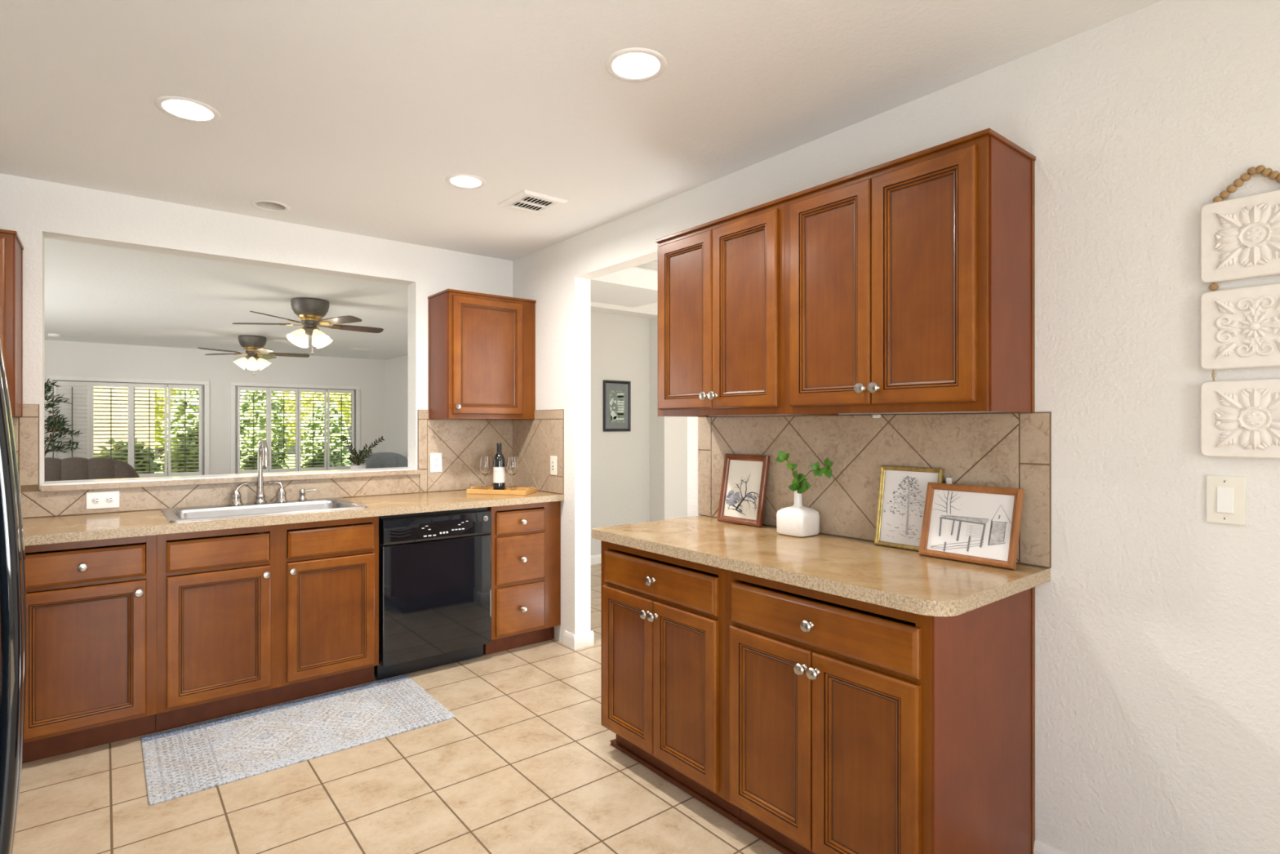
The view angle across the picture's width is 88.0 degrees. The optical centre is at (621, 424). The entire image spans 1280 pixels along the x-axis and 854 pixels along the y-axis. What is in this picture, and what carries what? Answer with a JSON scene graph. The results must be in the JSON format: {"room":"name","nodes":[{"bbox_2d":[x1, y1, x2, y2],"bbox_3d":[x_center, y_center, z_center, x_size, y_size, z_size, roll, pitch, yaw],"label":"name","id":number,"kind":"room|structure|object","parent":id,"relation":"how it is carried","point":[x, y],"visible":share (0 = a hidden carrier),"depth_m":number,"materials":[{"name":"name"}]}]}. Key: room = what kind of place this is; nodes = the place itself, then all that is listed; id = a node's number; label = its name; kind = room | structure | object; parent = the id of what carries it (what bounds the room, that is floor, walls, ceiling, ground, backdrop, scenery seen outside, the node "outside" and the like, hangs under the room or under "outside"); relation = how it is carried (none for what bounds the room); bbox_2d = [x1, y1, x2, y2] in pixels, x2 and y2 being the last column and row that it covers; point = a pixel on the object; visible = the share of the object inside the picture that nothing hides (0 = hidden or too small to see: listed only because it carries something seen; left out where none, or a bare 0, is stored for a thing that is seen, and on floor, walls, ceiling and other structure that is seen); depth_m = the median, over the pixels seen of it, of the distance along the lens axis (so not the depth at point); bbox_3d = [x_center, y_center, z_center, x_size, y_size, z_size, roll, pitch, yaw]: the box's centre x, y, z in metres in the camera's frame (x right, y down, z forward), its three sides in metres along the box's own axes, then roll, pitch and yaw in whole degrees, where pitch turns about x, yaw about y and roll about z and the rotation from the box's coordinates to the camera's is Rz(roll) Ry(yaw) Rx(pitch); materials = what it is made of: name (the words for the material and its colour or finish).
{"room":"kitchen","nodes":[
{"label":"kitchen","id":0,"kind":"room"},
{"bbox_2d":[44,339,385,475],"bbox_3d":[-6.772,0.105,9.603,6.900,2.471,0.150,0,0,-38],"label":"wall","id":1,"kind":"structure","parent":0,"point":[69,358],"depth_m":10.05,"materials":[{"name":"paint"}]},
{"bbox_2d":[46,375,208,477],"bbox_3d":[-6.954,0.066,9.426,1.845,1.450,0.165,0,0,-38],"label":"window","id":2,"kind":"structure","parent":1,"relation":"in","point":[57,378],"depth_m":9.61,"materials":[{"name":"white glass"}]},
{"bbox_2d":[53,381,90,459],"bbox_3d":[-7.446,0.081,8.979,0.386,1.336,0.059,0,0,-38],"label":"plantation shutter","id":3,"kind":"object","parent":2,"relation":"attached to","point":[78,393],"visible":0.49,"depth_m":9.01,"materials":[{"name":"white wood"}]},
{"bbox_2d":[90,382,130,465],"bbox_3d":[-7.122,0.081,9.240,0.446,1.336,0.071,0,0,-38],"label":"plantation shutter","id":4,"kind":"object","parent":2,"relation":"attached to","point":[92,384],"visible":0.76,"depth_m":9.22,"materials":[{"name":"white wood"}]},
{"bbox_2d":[130,383,167,477],"bbox_3d":[-6.779,0.081,9.508,0.426,1.336,0.071,0,0,-38],"label":"plantation shutter","id":5,"kind":"object","parent":2,"relation":"attached to","point":[132,385],"visible":0.87,"depth_m":9.49,"materials":[{"name":"white wood"}]},
{"bbox_2d":[168,384,201,475],"bbox_3d":[-6.440,0.081,9.773,0.413,1.336,0.071,0,0,-38],"label":"plantation shutter","id":6,"kind":"object","parent":2,"relation":"attached to","point":[170,386],"visible":0.98,"depth_m":9.77,"materials":[{"name":"white wood"}]},
{"bbox_2d":[231,381,359,473],"bbox_3d":[-5.252,0.066,10.755,1.915,1.450,0.165,0,0,-38],"label":"window","id":7,"kind":"structure","parent":1,"relation":"in","point":[233,388],"depth_m":10.77,"materials":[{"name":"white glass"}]},
{"bbox_2d":[237,386,268,473],"bbox_3d":[-5.738,0.081,10.321,0.428,1.336,0.071,0,0,-38],"label":"plantation shutter","id":8,"kind":"object","parent":7,"relation":"attached to","point":[252,388],"visible":0.91,"depth_m":10.29,"materials":[{"name":"white wood"}]},
{"bbox_2d":[268,387,297,471],"bbox_3d":[-5.399,0.081,10.585,0.419,1.336,0.071,0,0,-38],"label":"plantation shutter","id":9,"kind":"object","parent":7,"relation":"attached to","point":[281,389],"visible":0.99,"depth_m":10.57,"materials":[{"name":"white wood"}]},
{"bbox_2d":[297,388,326,471],"bbox_3d":[-5.058,0.081,10.851,0.427,1.336,0.071,0,0,-38],"label":"plantation shutter","id":10,"kind":"object","parent":7,"relation":"attached to","point":[300,390],"visible":1,"depth_m":10.82,"materials":[{"name":"white wood"}]},
{"bbox_2d":[327,389,354,470],"bbox_3d":[-4.712,0.081,11.122,0.424,1.336,0.071,0,0,-38],"label":"plantation shutter","id":11,"kind":"object","parent":7,"relation":"attached to","point":[340,391],"visible":0.91,"depth_m":11.10,"materials":[{"name":"white wood"}]},
{"bbox_2d":[0,173,512,518],"bbox_3d":[-2.756,0.105,3.090,5.215,2.471,0.140,0,0,-38],"label":"wall","id":12,"kind":"structure","parent":0,"point":[37,210],"depth_m":3.49,"materials":[{"name":"paint"}]},
{"bbox_2d":[0,229,23,416],"bbox_3d":[-2.902,-0.424,2.659,0.724,0.774,0.356,0,0,-38],"label":"upper cabinet","id":13,"kind":"object","parent":12,"relation":"attached to","point":[11,247],"visible":0.85,"depth_m":2.77,"materials":[{"name":"brown wood"}]},
{"bbox_2d":[86,490,119,509],"bbox_3d":[-2.496,0.362,3.188,0.126,0.082,0.009,0,0,-38],"label":"wall outlet","id":14,"kind":"object","parent":12,"relation":"attached to","point":[95,500],"visible":1,"depth_m":3.19,"materials":[{"name":"white plastic"}]},
{"bbox_2d":[91,497,100,503],"bbox_3d":[-2.515,0.362,3.170,0.033,0.033,0.003,0,0,-38],"label":"receptacle","id":15,"kind":"object","parent":14,"relation":"attached to","point":[94,500],"depth_m":3.17,"materials":[{"name":"white plastic"}]},
{"bbox_2d":[105,496,114,502],"bbox_3d":[-2.474,0.362,3.202,0.033,0.033,0.003,0,0,-38],"label":"receptacle","id":16,"kind":"object","parent":14,"relation":"attached to","point":[108,499],"depth_m":3.20,"materials":[{"name":"white plastic"}]},
{"bbox_2d":[40,466,420,492],"bbox_3d":[-2.019,0.291,3.665,1.789,0.036,0.200,0,0,-38],"label":"ledge","id":17,"kind":"object","parent":12,"relation":"attached to","point":[129,482],"visible":0.9,"depth_m":3.47,"materials":[{"name":"stone"}]},
{"bbox_2d":[12,404,512,518],"bbox_3d":[-2.023,0.166,3.568,3.240,0.520,0.008,0,0,-38],"label":"backsplash","id":18,"kind":"structure","parent":12,"relation":"attached to","point":[461,442],"depth_m":3.81,"materials":[{"name":"tile"}]},
{"bbox_2d":[430,453,442,472],"bbox_3d":[-1.179,0.241,4.216,0.078,0.122,0.009,0,0,-38],"label":"wall outlet","id":19,"kind":"object","parent":12,"relation":"attached to","point":[436,459],"visible":1,"depth_m":4.21,"materials":[{"name":"white plastic"}]},
{"bbox_2d":[433,456,439,462],"bbox_3d":[-1.177,0.220,4.214,0.033,0.033,0.003,0,0,-38],"label":"receptacle","id":20,"kind":"object","parent":19,"relation":"attached to","point":[436,459],"depth_m":4.21,"materials":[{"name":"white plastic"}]},
{"bbox_2d":[433,462,439,468],"bbox_3d":[-1.177,0.262,4.214,0.033,0.033,0.003,0,0,-38],"label":"receptacle","id":21,"kind":"object","parent":19,"relation":"attached to","point":[436,465],"depth_m":4.21,"materials":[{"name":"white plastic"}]},
{"bbox_2d":[427,288,536,419],"bbox_3d":[-0.878,-0.424,4.239,0.607,0.774,0.356,0,0,-38],"label":"upper cabinet","id":22,"kind":"object","parent":12,"relation":"attached to","point":[482,346],"visible":1,"depth_m":4.11,"materials":[{"name":"brown wood"}]},
{"bbox_2d":[385,355,408,459],"bbox_3d":[-2.112,0.105,9.118,0.150,2.471,6.350,0,0,-38],"label":"wall","id":23,"kind":"structure","parent":0,"point":[397,368],"depth_m":11.11,"materials":[{"name":"paint"}]},
{"bbox_2d":[13,563,782,853],"bbox_3d":[1.012,1.391,2.232,6.700,0.100,8.450,0,0,-38],"label":"floor","id":24,"kind":"structure","parent":0,"point":[526,762],"depth_m":2.40,"materials":[{"name":"tile"}]},
{"bbox_2d":[0,618,0,685],"bbox_3d":[-2.813,0.903,2.535,0.713,0.875,0.659,0,0,-38],"label":"base cabinet","id":25,"kind":"object","parent":24,"relation":"on","point":[0,619],"visible":0.02,"depth_m":2.53,"materials":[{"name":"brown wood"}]},
{"bbox_2d":[0,341,27,853],"bbox_3d":[-1.391,0.461,0.870,0.904,1.760,0.900,0,0,-38],"label":"refrigerator","id":26,"kind":"object","parent":24,"relation":"on","point":[13,585],"visible":1,"depth_m":1.11,"materials":[{"name":"metal"}]},
{"bbox_2d":[22,534,156,763],"bbox_3d":[-2.344,0.903,2.901,0.477,0.875,0.659,0,0,-38],"label":"base cabinet","id":27,"kind":"object","parent":24,"relation":"on","point":[91,605],"visible":0.69,"depth_m":2.69,"materials":[{"name":"brown wood"}]},
{"bbox_2d":[155,515,378,732],"bbox_3d":[-1.787,0.903,3.336,0.936,0.875,0.659,0,0,-38],"label":"base cabinet","id":28,"kind":"object","parent":24,"relation":"on","point":[245,622],"visible":0.87,"depth_m":3.07,"materials":[{"name":"brown wood"}]},
{"bbox_2d":[22,486,564,546],"bbox_3d":[-1.828,0.446,3.314,3.244,0.038,0.647,0,0,-38],"label":"countertop","id":29,"kind":"structure","parent":28,"relation":"on","point":[80,527],"depth_m":3.08,"materials":[{"name":"stone"}]},
{"bbox_2d":[229,440,287,505],"bbox_3d":[-1.937,0.248,3.527,0.228,0.340,0.222,0,0,2],"label":"kitchen faucet","id":30,"kind":"object","parent":29,"relation":"on","point":[263,451],"visible":1,"depth_m":3.54,"materials":[{"name":"silver metal"}]},
{"bbox_2d":[160,497,367,550],"bbox_3d":[-1.807,0.518,3.368,0.854,0.198,0.554,0,0,-38],"label":"sink","id":31,"kind":"object","parent":29,"relation":"in","point":[246,509],"visible":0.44,"depth_m":3.41,"materials":[{"name":"silver metal"}]},
{"bbox_2d":[297,488,315,500],"bbox_3d":[-1.758,0.388,3.699,0.086,0.062,0.047,0,0,-38],"label":"soap dispenser","id":32,"kind":"object","parent":31,"relation":"on","point":[302,491],"visible":1,"depth_m":3.68,"materials":[{"name":"silver metal"}]},
{"bbox_2d":[466,485,537,495],"bbox_3d":[-0.746,0.407,4.148,0.390,0.038,0.200,0,0,14],"label":"serving board","id":33,"kind":"object","parent":29,"relation":"on","point":[475,489],"visible":1,"depth_m":4.08,"materials":[{"name":"brown wood"}]},
{"bbox_2d":[479,456,491,489],"bbox_3d":[-0.863,0.308,4.198,0.079,0.215,0.079,0,0,-38],"label":"wine glass","id":34,"kind":"object","parent":33,"relation":"on","point":[485,463],"visible":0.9,"depth_m":4.17,"materials":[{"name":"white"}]},
{"bbox_2d":[493,442,505,489],"bbox_3d":[-0.772,0.265,4.182,0.076,0.301,0.076,0,0,-38],"label":"wine bottle","id":35,"kind":"object","parent":33,"relation":"on","point":[499,460],"visible":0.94,"depth_m":4.16,"materials":[{"name":"black glass"}]},
{"bbox_2d":[506,456,519,489],"bbox_3d":[-0.683,0.308,4.160,0.079,0.215,0.079,0,0,-38],"label":"wine glass","id":36,"kind":"object","parent":33,"relation":"on","point":[512,465],"visible":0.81,"depth_m":4.13,"materials":[{"name":"clear glass"}]},
{"bbox_2d":[141,674,455,804],"bbox_3d":[-1.407,1.336,2.935,1.147,0.008,0.645,0,0,-38],"label":"kitchen rug","id":37,"kind":"object","parent":24,"relation":"on","point":[184,760],"visible":1,"depth_m":2.86,"materials":[{"name":"grey fabric"}]},
{"bbox_2d":[373,506,491,679],"bbox_3d":[-1.162,0.906,3.815,0.610,0.867,0.618,0,0,-38],"label":"dishwasher","id":38,"kind":"object","parent":24,"relation":"on","point":[434,567],"visible":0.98,"depth_m":3.56,"materials":[{"name":"black metal"}]},
{"bbox_2d":[483,501,560,654],"bbox_3d":[-0.731,0.903,4.160,0.471,0.875,0.659,0,0,-38],"label":"base cabinet","id":39,"kind":"object","parent":24,"relation":"on","point":[526,538],"visible":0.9,"depth_m":3.92,"materials":[{"name":"brown wood"}]},
{"bbox_2d":[600,540,741,824],"bbox_3d":[0.344,0.903,2.629,0.660,0.875,0.710,0,0,-38],"label":"base cabinet","id":40,"kind":"object","parent":24,"relation":"on","point":[663,617],"visible":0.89,"depth_m":2.40,"materials":[{"name":"brown wood"}]},
{"bbox_2d":[591,515,1050,616],"bbox_3d":[0.575,0.446,2.347,0.647,0.038,1.457,0,0,-38],"label":"countertop","id":41,"kind":"structure","parent":40,"relation":"on","point":[904,580],"depth_m":2.02,"materials":[{"name":"stone"}]},
{"bbox_2d":[716,453,769,527],"bbox_3d":[0.524,0.277,2.860,0.070,0.298,0.242,0,0,-38],"label":"picture frame","id":42,"kind":"object","parent":41,"relation":"on","point":[744,477],"visible":1,"depth_m":2.86,"materials":[{"name":"brown wood"}]},
{"bbox_2d":[776,489,819,537],"bbox_3d":[0.688,0.341,2.579,0.134,0.170,0.134,0,0,-38],"label":"flower vase","id":43,"kind":"object","parent":41,"relation":"on","point":[799,520],"visible":0.88,"depth_m":2.53,"materials":[{"name":"white ceramic"}]},
{"bbox_2d":[775,450,833,493],"bbox_3d":[0.698,0.211,2.542,0.051,0.219,0.241,0,0,-44],"label":"leafy sprig","id":44,"kind":"object","parent":43,"relation":"in","point":[800,483],"visible":0.98,"depth_m":2.54,"materials":[{"name":"green plant"}]},
{"bbox_2d":[874,465,944,551],"bbox_3d":[0.987,0.286,2.280,0.060,0.281,0.222,0,0,-38],"label":"picture frame","id":45,"kind":"object","parent":41,"relation":"on","point":[902,490],"visible":0.86,"depth_m":2.30,"materials":[{"name":"gold metal"}]},
{"bbox_2d":[918,482,1024,569],"bbox_3d":[1.087,0.308,2.071,0.078,0.235,0.288,0,0,-38],"label":"picture frame","id":46,"kind":"object","parent":41,"relation":"on","point":[968,523],"visible":1,"depth_m":2.06,"materials":[{"name":"brown wood"}]},
{"bbox_2d":[725,569,1035,853],"bbox_3d":[0.777,0.903,2.075,0.660,0.875,0.697,0,0,-38],"label":"base cabinet","id":47,"kind":"object","parent":24,"relation":"on","point":[853,726],"visible":0.85,"depth_m":1.84,"materials":[{"name":"brown wood"}]},
{"bbox_2d":[0,0,1162,359],"bbox_3d":[-2.234,-1.210,3.790,6.900,0.160,14.900,0,0,-38],"label":"ceiling","id":48,"kind":"structure","parent":0,"point":[354,117],"depth_m":2.39,"materials":[{"name":"paint"}]},
{"bbox_2d":[48,333,61,337],"bbox_3d":[-7.069,-1.113,8.261,0.130,0.034,0.130,0,0,-38],"label":"smoke detector","id":49,"kind":"object","parent":48,"relation":"attached to","point":[49,335],"visible":1,"depth_m":8.23,"materials":[{"name":"white plastic"}]},
{"bbox_2d":[154,95,220,123],"bbox_3d":[-1.553,-1.166,2.374,0.200,0.084,0.200,0,0,-38],"label":"recessed light","id":50,"kind":"object","parent":48,"relation":"in","point":[181,108],"visible":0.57,"depth_m":2.42,"materials":[{"name":"white plastic"}]},
{"bbox_2d":[197,334,309,374],"bbox_3d":[-4.695,-0.884,8.472,1.270,0.491,1.254,0,0,-38],"label":"ceiling fan","id":51,"kind":"object","parent":48,"relation":"hanging from","point":[254,345],"visible":1,"depth_m":8.42,"materials":[{"name":"brown metal"}]},
{"bbox_2d":[250,200,290,212],"bbox_3d":[-1.809,-1.166,3.417,0.184,0.084,0.184,0,0,-38],"label":"recessed light","id":52,"kind":"object","parent":48,"relation":"in","point":[266,205],"visible":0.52,"depth_m":3.46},
{"bbox_2d":[231,297,383,354],"bbox_3d":[-2.801,-0.884,6.059,1.241,0.491,1.275,0,0,-38],"label":"ceiling fan","id":53,"kind":"object","parent":48,"relation":"hanging from","point":[310,311],"visible":1,"depth_m":5.95,"materials":[{"name":"brown metal"}]},
{"bbox_2d":[349,347,373,351],"bbox_3d":[-3.872,-1.123,9.869,0.300,0.014,0.180,0,0,-38],"label":"ceiling vent","id":54,"kind":"object","parent":48,"relation":"in","point":[352,348],"visible":1,"depth_m":9.86,"materials":[{"name":"white metal"}]},
{"bbox_2d":[445,173,485,188],"bbox_3d":[-0.721,-1.166,3.071,0.184,0.084,0.184,0,0,-38],"label":"recessed light","id":55,"kind":"object","parent":48,"relation":"in","point":[460,180],"visible":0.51,"depth_m":3.12,"materials":[{"name":"white plastic"}]},
{"bbox_2d":[497,189,568,215],"bbox_3d":[-0.450,-1.123,3.362,0.250,0.014,0.270,0,0,-38],"label":"ceiling vent","id":56,"kind":"object","parent":48,"relation":"in","point":[543,203],"visible":1,"depth_m":3.34,"materials":[{"name":"white metal"}]},
{"bbox_2d":[604,47,666,81],"bbox_3d":[0.046,-1.166,2.080,0.196,0.084,0.196,0,0,-38],"label":"recessed light","id":57,"kind":"object","parent":48,"relation":"in","point":[633,64],"visible":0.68,"depth_m":2.13,"materials":[{"name":"white plastic"}]},
{"bbox_2d":[591,311,649,555],"bbox_3d":[0.324,-0.045,6.916,2.020,2.771,0.120,0,0,-38],"label":"wall","id":58,"kind":"structure","parent":0,"point":[620,344],"depth_m":6.56,"materials":[{"name":"paint"}]},
{"bbox_2d":[591,554,600,564],"bbox_3d":[0.397,1.298,6.742,1.920,0.085,0.244,0,0,-38],"label":"baseboard","id":59,"kind":"structure","parent":58,"relation":"attached to","point":[595,559],"depth_m":6.38,"materials":[{"name":"white wood"}]},
{"bbox_2d":[603,380,631,431],"bbox_3d":[-0.040,-0.184,6.540,0.335,0.500,0.019,0,0,-38],"label":"wall picture","id":60,"kind":"object","parent":58,"relation":"attached to","point":[616,393],"visible":1,"depth_m":6.54},
{"bbox_2d":[591,261,657,319],"bbox_3d":[-0.027,-1.399,6.419,3.185,0.620,0.230,0,0,-38],"label":"ceiling","id":61,"kind":"structure","parent":0,"point":[649,311],"depth_m":6.46,"materials":[{"name":"paint"}]},
{"bbox_2d":[649,317,687,521],"bbox_3d":[0.794,0.126,7.061,1.100,2.430,0.230,0,0,-38],"label":"wall","id":62,"kind":"structure","parent":0,"point":[668,434],"depth_m":6.73,"materials":[{"name":"paint"}]},
{"bbox_2d":[512,0,1279,853],"bbox_3d":[1.437,-0.190,1.834,0.151,3.081,7.000,0,0,-38],"label":"wall","id":63,"kind":"structure","parent":0,"point":[1157,623],"depth_m":1.81,"materials":[{"name":"paint"}]},
{"bbox_2d":[512,408,564,493],"bbox_3d":[-0.551,0.165,4.309,0.008,0.521,0.635,0,0,-38],"label":"backsplash","id":64,"kind":"structure","parent":63,"relation":"attached to","point":[535,440],"depth_m":4.26,"materials":[{"name":"tile"}]},
{"bbox_2d":[550,455,557,475],"bbox_3d":[-0.423,0.254,4.131,0.010,0.118,0.074,0,0,-38],"label":"wall outlet","id":65,"kind":"object","parent":63,"relation":"attached to","point":[553,460],"visible":1,"depth_m":4.12,"materials":[{"name":"beige plastic"}]},
{"bbox_2d":[551,460,554,471],"bbox_3d":[-0.425,0.254,4.129,0.003,0.066,0.033,0,0,-38],"label":"receptacle","id":66,"kind":"object","parent":65,"relation":"attached to","point":[553,461],"depth_m":4.13,"materials":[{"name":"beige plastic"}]},
{"bbox_2d":[655,197,831,417],"bbox_3d":[0.470,-0.424,2.715,0.356,0.774,0.690,0,0,-38],"label":"upper cabinet","id":67,"kind":"object","parent":63,"relation":"attached to","point":[721,282],"visible":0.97,"depth_m":2.58,"materials":[{"name":"brown wood"}]},
{"bbox_2d":[563,630,1066,853],"bbox_3d":[1.451,1.298,1.845,0.143,0.085,7.000,0,0,-38],"label":"baseboard","id":68,"kind":"structure","parent":63,"relation":"attached to","point":[584,639],"depth_m":3.97,"materials":[{"name":"white wood"}]},
{"bbox_2d":[697,412,1051,568],"bbox_3d":[0.821,0.194,2.552,0.008,0.464,1.482,0,0,-38],"label":"backsplash","id":69,"kind":"structure","parent":63,"relation":"attached to","point":[1010,450],"depth_m":2.42,"materials":[{"name":"tile"}]},
{"bbox_2d":[782,128,1035,414],"bbox_3d":[0.898,-0.424,2.167,0.356,0.774,0.700,0,0,-38],"label":"upper cabinet","id":70,"kind":"object","parent":63,"relation":"attached to","point":[909,280],"visible":1,"depth_m":1.98,"materials":[{"name":"brown wood"}]},
{"bbox_2d":[872,414,880,417],"bbox_3d":[0.918,-0.031,2.381,0.025,0.013,0.020,0,0,-38],"label":"clip","id":71,"kind":"object","parent":70,"relation":"attached to","point":[873,415],"visible":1,"depth_m":2.37,"materials":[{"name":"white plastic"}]},
{"bbox_2d":[946,477,951,484],"bbox_3d":[1.087,0.191,2.195,0.012,0.030,0.016,0,0,-38],"label":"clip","id":72,"kind":"object","parent":63,"relation":"attached to","point":[948,480],"visible":0.56,"depth_m":2.19,"materials":[{"name":"white plastic"}]},
{"bbox_2d":[1205,475,1245,525],"bbox_3d":[1.514,0.189,1.660,0.012,0.120,0.074,0,0,-38],"label":"light switch","id":73,"kind":"object","parent":63,"relation":"attached to","point":[1225,495],"visible":1,"depth_m":1.66,"materials":[{"name":"beige plastic"}]},
{"bbox_3d":[-4.434,1.391,6.607,6.900,0.100,7.750,0,0,-38],"label":"floor","id":74,"kind":"structure","parent":0,"visible":0},
{"bbox_2d":[44,377,82,457],"bbox_3d":[-7.302,0.350,8.413,0.709,1.980,0.673,0,0,-24],"label":"potted tree","id":75,"kind":"object","parent":74,"relation":"on","point":[55,428],"visible":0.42,"depth_m":8.47,"materials":[{"name":"green plant"}]},
{"bbox_2d":[44,457,139,481],"bbox_3d":[-6.514,0.848,7.306,2.140,0.985,1.032,0,0,-38],"label":"sofa","id":76,"kind":"object","parent":74,"relation":"on","point":[71,468],"visible":0.14,"depth_m":7.77,"materials":[{"name":"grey fabric"}]},
{"bbox_2d":[364,452,408,468],"bbox_3d":[-3.513,0.886,10.188,0.652,0.912,0.720,0,0,41],"label":"armchair","id":77,"kind":"object","parent":74,"relation":"on","point":[379,460],"visible":0.47,"depth_m":10.35,"materials":[{"name":"grey fabric"}]},
{"bbox_3d":[-3.813,1.071,9.598,0.400,0.540,0.400,0,0,-38],"label":"side table","id":78,"kind":"object","parent":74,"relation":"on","visible":0},
{"bbox_2d":[339,435,384,469],"bbox_3d":[-3.766,0.475,9.600,0.629,0.651,0.233,0,0,-2],"label":"potted plant","id":79,"kind":"object","parent":78,"relation":"on","point":[362,456],"visible":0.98,"depth_m":9.58,"materials":[{"name":"green plant"}]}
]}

